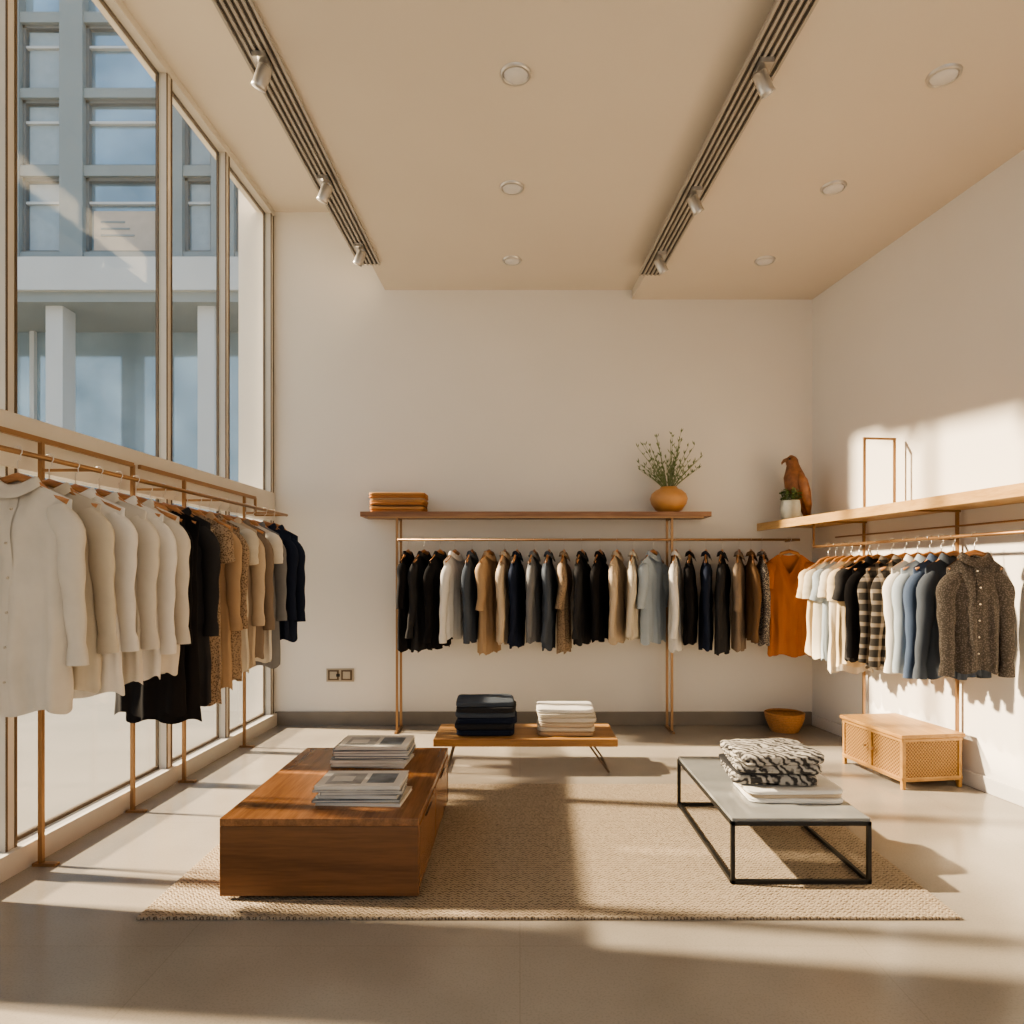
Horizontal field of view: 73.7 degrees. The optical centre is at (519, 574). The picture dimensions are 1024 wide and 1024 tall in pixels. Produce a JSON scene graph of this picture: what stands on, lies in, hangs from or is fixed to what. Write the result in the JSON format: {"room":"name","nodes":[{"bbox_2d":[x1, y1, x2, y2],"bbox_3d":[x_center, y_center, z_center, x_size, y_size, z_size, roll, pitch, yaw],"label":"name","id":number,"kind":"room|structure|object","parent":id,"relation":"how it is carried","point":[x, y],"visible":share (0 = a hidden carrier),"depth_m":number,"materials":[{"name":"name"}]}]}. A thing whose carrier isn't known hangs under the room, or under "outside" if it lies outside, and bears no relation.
{"room":"clothing store","nodes":[
{"label":"clothing store","id":0,"kind":"room"},
{"bbox_2d":[0,725,1023,1023],"bbox_3d":[0.705,1.310,1.850,6.090,0.120,8.100,0,0,0],"label":"floor","id":1,"kind":"structure","parent":0,"point":[74,949],"depth_m":2.32,"materials":[{"name":"concrete"}]},
{"bbox_2d":[0,426,287,866],"bbox_3d":[-1.928,0.330,3.717,0.280,1.841,2.873,0,0,2],"label":"clothing rack","id":2,"kind":"object","parent":1,"relation":"on","point":[40,456],"visible":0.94,"depth_m":3.24,"materials":[{"name":"gold metal"}]},
{"bbox_2d":[0,446,305,723],"bbox_3d":[-1.805,0.144,3.677,0.553,1.225,2.499,0,0,0],"label":"hanging clothes","id":3,"kind":"object","parent":2,"relation":"hanging from","point":[160,607],"visible":0.99,"depth_m":2.92,"materials":[{"name":"beige fabric"}]},
{"bbox_2d":[433,724,617,772],"bbox_3d":[0.035,1.139,4.495,1.157,0.222,0.450,0,0,0],"label":"display table","id":4,"kind":"object","parent":1,"relation":"on","point":[525,735],"visible":0.65,"depth_m":4.27,"materials":[{"name":"brown wood"}]},
{"bbox_2d":[455,694,516,735],"bbox_3d":[-0.220,0.916,4.491,0.402,0.223,0.317,0,0,0],"label":"jeans","id":5,"kind":"object","parent":4,"relation":"on","point":[476,714],"visible":1,"depth_m":4.35,"materials":[{"name":"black fabric"}]},
{"bbox_2d":[536,701,595,735],"bbox_3d":[0.301,0.940,4.492,0.390,0.177,0.317,0,0,0],"label":"sweater","id":6,"kind":"object","parent":4,"relation":"on","point":[555,718],"visible":1,"depth_m":4.35,"materials":[{"name":"beige fabric"}]},
{"bbox_2d":[136,784,961,919],"bbox_3d":[0.105,1.244,3.260,2.990,0.012,1.580,0,0,0],"label":"area rug","id":7,"kind":"object","parent":1,"relation":"on","point":[499,851],"visible":0.56,"depth_m":2.84,"materials":[{"name":"carpet"}]},
{"bbox_2d":[220,748,447,895],"bbox_3d":[-0.763,1.083,3.135,0.763,0.310,1.070,0,0,0],"label":"coffee table","id":8,"kind":"object","parent":7,"relation":"on","point":[275,841],"visible":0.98,"depth_m":2.60,"materials":[{"name":"brown wood"}]},
{"bbox_2d":[312,771,411,806],"bbox_3d":[-0.652,0.888,2.851,0.374,0.079,0.247,0,0,0],"label":"magazine stack","id":9,"kind":"object","parent":8,"relation":"on","point":[335,788],"visible":1,"depth_m":2.76,"materials":[{"name":"white paper"}]},
{"bbox_2d":[330,735,415,767],"bbox_3d":[-0.723,0.876,3.400,0.384,0.104,0.265,0,0,0],"label":"magazine stack","id":10,"kind":"object","parent":8,"relation":"on","point":[354,751],"visible":1,"depth_m":3.28,"materials":[{"name":"white paper"}]},
{"bbox_2d":[677,756,871,883],"bbox_3d":[1.126,1.105,3.200,0.562,0.263,0.940,0,0,0],"label":"coffee table","id":11,"kind":"object","parent":7,"relation":"on","point":[707,772],"visible":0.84,"depth_m":2.85,"materials":[{"name":"grey stone"}]},
{"bbox_2d":[733,774,842,803],"bbox_3d":[1.183,0.946,3.059,0.425,0.056,0.327,0,0,0],"label":"folded linens","id":12,"kind":"object","parent":11,"relation":"on","point":[825,791],"visible":0.62,"depth_m":2.91,"materials":[{"name":"white fabric"}]},
{"bbox_2d":[718,738,823,785],"bbox_3d":[1.132,0.838,3.102,0.398,0.156,0.397,0,0,0],"label":"folded blankets","id":13,"kind":"object","parent":12,"relation":"on","point":[765,761],"visible":1,"depth_m":2.96,"materials":[{"name":"fabric"}]},
{"bbox_2d":[360,512,799,733],"bbox_3d":[0.481,0.375,5.525,3.482,1.750,0.330,0,0,0],"label":"clothing rack","id":14,"kind":"object","parent":1,"relation":"on","point":[399,516],"visible":0.94,"depth_m":5.41,"materials":[{"name":"brown wood"}]},
{"bbox_2d":[369,492,427,511],"bbox_3d":[-0.979,-0.578,5.529,0.454,0.156,0.273,0,0,0],"label":"folded shawls","id":15,"kind":"object","parent":14,"relation":"on","point":[379,501],"visible":0.96,"depth_m":5.41,"materials":[{"name":"orange fabric"}]},
{"bbox_2d":[396,537,770,655],"bbox_3d":[0.530,0.162,5.421,2.960,0.926,0.496,0,0,0],"label":"hanging clothes","id":16,"kind":"object","parent":14,"relation":"hanging from","point":[441,598],"visible":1,"depth_m":5.29,"materials":[{"name":"black fabric"}]},
{"bbox_2d":[636,428,701,511],"bbox_3d":[1.215,-0.843,5.525,0.552,0.686,0.310,0,0,0],"label":"potted plant","id":17,"kind":"object","parent":14,"relation":"on","point":[669,498],"visible":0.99,"depth_m":5.49,"materials":[{"name":"green plant"}]},
{"bbox_2d":[764,708,805,733],"bbox_3d":[2.120,1.173,5.470,0.311,0.153,0.311,0,0,0],"label":"bowl","id":18,"kind":"object","parent":1,"relation":"on","point":[779,720],"visible":1,"depth_m":5.37,"materials":[{"name":"wood"}]},
{"bbox_2d":[757,483,1023,781],"bbox_3d":[2.442,0.414,3.873,0.496,1.672,3.580,0,0,-8],"label":"clothing rack","id":19,"kind":"object","parent":1,"relation":"on","point":[1013,493],"visible":0.9,"depth_m":4.10,"materials":[{"name":"brown wood"}]},
{"bbox_2d":[779,487,801,519],"bbox_3d":[2.098,-0.550,5.283,0.173,0.257,0.162,0,0,0],"label":"potted herb","id":20,"kind":"object","parent":19,"relation":"on","point":[791,508],"visible":0.96,"depth_m":5.24,"materials":[{"name":"white ceramic"}]},
{"bbox_2d":[781,455,811,515],"bbox_3d":[2.203,-0.690,5.463,0.227,0.536,0.188,0,0,0],"label":"statue","id":21,"kind":"object","parent":19,"relation":"on","point":[794,476],"visible":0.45,"depth_m":5.41,"materials":[{"name":"brown wood"}]},
{"bbox_2d":[863,437,895,506],"bbox_3d":[2.415,-0.672,4.586,0.236,0.499,0.016,0,0,-8],"label":"frame","id":22,"kind":"object","parent":19,"relation":"on","point":[864,438],"visible":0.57,"depth_m":4.58,"materials":[{"name":"gold metal"}]},
{"bbox_2d":[796,531,1015,679],"bbox_3d":[2.371,0.224,4.349,0.503,0.921,1.497,0,0,-9],"label":"hanging clothes","id":23,"kind":"object","parent":19,"relation":"hanging from","point":[930,615],"visible":1,"depth_m":3.88,"materials":[{"name":"fabric"}]},
{"bbox_2d":[840,713,965,789],"bbox_3d":[2.369,1.090,4.276,0.418,0.320,0.600,0,0,-8],"label":"cabinet","id":24,"kind":"object","parent":1,"relation":"on","point":[902,748],"visible":1,"depth_m":4.05,"materials":[{"name":"wicker"}]},
{"bbox_2d":[239,190,811,723],"bbox_3d":[0.275,-1.000,5.800,5.250,4.500,0.200,0,0,0],"label":"wall","id":25,"kind":"structure","parent":0,"point":[466,400],"depth_m":5.70,"materials":[{"name":"paint"}]},
{"bbox_2d":[326,668,353,681],"bbox_3d":[-1.498,0.833,5.691,0.225,0.108,0.018,0,0,0],"label":"wall outlet","id":26,"kind":"object","parent":25,"relation":"attached to","point":[332,674],"visible":1,"depth_m":5.68,"materials":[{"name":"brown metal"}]},
{"bbox_2d":[275,712,811,724],"bbox_3d":[0.195,1.195,5.690,4.470,0.110,0.020,0,0,0],"label":"baseboard","id":27,"kind":"structure","parent":25,"relation":"attached to","point":[283,718],"depth_m":5.68,"materials":[{"name":"white paint"}]},
{"bbox_2d":[92,0,1023,299],"bbox_3d":[0.665,-2.775,1.750,6.170,0.950,7.900,0,0,0],"label":"ceiling","id":28,"kind":"structure","parent":0,"point":[409,103],"depth_m":3.67,"materials":[{"name":"paint"}]},
{"bbox_2d":[212,0,379,266],"bbox_3d":[-1.185,-2.297,2.750,0.163,0.166,4.903,0,0,1],"label":"track light","id":29,"kind":"object","parent":28,"relation":"attached to","point":[242,19],"visible":1,"depth_m":3.49,"materials":[{"name":"metal"}]},
{"bbox_2d":[500,180,523,194],"bbox_3d":[-0.050,-2.373,4.190,0.148,0.014,0.148,0,0,0],"label":"recessed light","id":30,"kind":"object","parent":28,"relation":"in","point":[511,187],"visible":1,"depth_m":4.17,"materials":[{"name":"grey"}]},
{"bbox_2d":[502,256,521,265],"bbox_3d":[-0.060,-2.373,5.160,0.148,0.014,0.148,0,0,0],"label":"recessed light","id":31,"kind":"object","parent":28,"relation":"in","point":[508,260],"visible":1,"depth_m":5.14,"materials":[{"name":"grey"}]},
{"bbox_2d":[500,62,530,86],"bbox_3d":[-0.020,-2.373,3.240,0.148,0.014,0.148,0,0,0],"label":"recessed light","id":32,"kind":"object","parent":28,"relation":"in","point":[515,74],"visible":1,"depth_m":3.23,"materials":[{"name":"grey"}]},
{"bbox_2d":[639,0,818,275],"bbox_3d":[1.103,-2.217,2.750,0.163,0.166,4.913,0,0,-3],"label":"track light","id":33,"kind":"object","parent":28,"relation":"attached to","point":[786,19],"visible":1,"depth_m":3.39,"materials":[{"name":"metal"}]},
{"bbox_2d":[754,256,775,265],"bbox_3d":[1.790,-2.293,4.990,0.148,0.014,0.148,0,0,0],"label":"recessed light","id":34,"kind":"object","parent":28,"relation":"in","point":[764,260],"visible":1,"depth_m":4.98,"materials":[{"name":"grey"}]},
{"bbox_2d":[820,180,846,195],"bbox_3d":[1.860,-2.293,4.050,0.148,0.014,0.148,0,0,0],"label":"recessed light","id":35,"kind":"object","parent":28,"relation":"in","point":[835,187],"visible":1,"depth_m":4.04,"materials":[{"name":"grey"}]},
{"bbox_2d":[925,63,962,87],"bbox_3d":[1.950,-2.293,3.140,0.148,0.014,0.148,0,0,0],"label":"recessed light","id":36,"kind":"object","parent":28,"relation":"in","point":[944,75],"visible":1,"depth_m":3.13,"materials":[{"name":"grey"}]},
{"bbox_2d":[766,537,814,657],"bbox_3d":[2.134,0.173,5.403,0.470,0.948,0.124,0,0,6],"label":"blouse","id":37,"kind":"object","parent":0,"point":[788,625],"visible":0.67,"depth_m":5.36,"materials":[{"name":"fabric"}]},
{"bbox_2d":[812,150,1023,789],"bbox_3d":[3.095,-1.000,1.763,0.200,4.500,8.020,0,0,-8],"label":"wall","id":38,"kind":"structure","parent":0,"point":[920,345],"depth_m":4.31,"materials":[{"name":"paint"}]},
{"bbox_2d":[812,714,1023,806],"bbox_3d":[2.886,1.205,2.471,0.016,0.090,6.480,0,0,-8],"label":"baseboard","id":39,"kind":"structure","parent":38,"relation":"attached to","point":[1010,793],"depth_m":3.94,"materials":[{"name":"paint"}]},
{"bbox_3d":[-2.237,-1.000,1.714,0.375,4.500,8.021,0,0,0],"label":"wall","id":40,"kind":"structure","parent":0,"visible":0},
{"bbox_2d":[0,0,276,882],"bbox_3d":[-2.131,-0.900,4.127,0.130,4.300,3.130,0,0,2],"label":"window","id":41,"kind":"structure","parent":40,"relation":"in","point":[18,852],"depth_m":4.02,"materials":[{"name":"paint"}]},
{"label":"outside","id":42,"kind":"structure","parent":0,"visible":0},
{"bbox_2d":[17,680,238,833],"bbox_3d":[-5.000,1.390,7.500,50.000,0.160,65.000,0,0,0],"label":"pavement","id":43,"kind":"structure","parent":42,"point":[87,748],"depth_m":5.15,"materials":[{"name":"beige concrete"}]},
{"bbox_2d":[17,0,238,516],"bbox_3d":[-11.350,-6.000,15.700,13.900,14.500,4.600,0,0,0],"label":"office building","id":44,"kind":"structure","parent":43,"relation":"on","point":[86,103],"depth_m":14.26,"materials":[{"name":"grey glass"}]}
]}

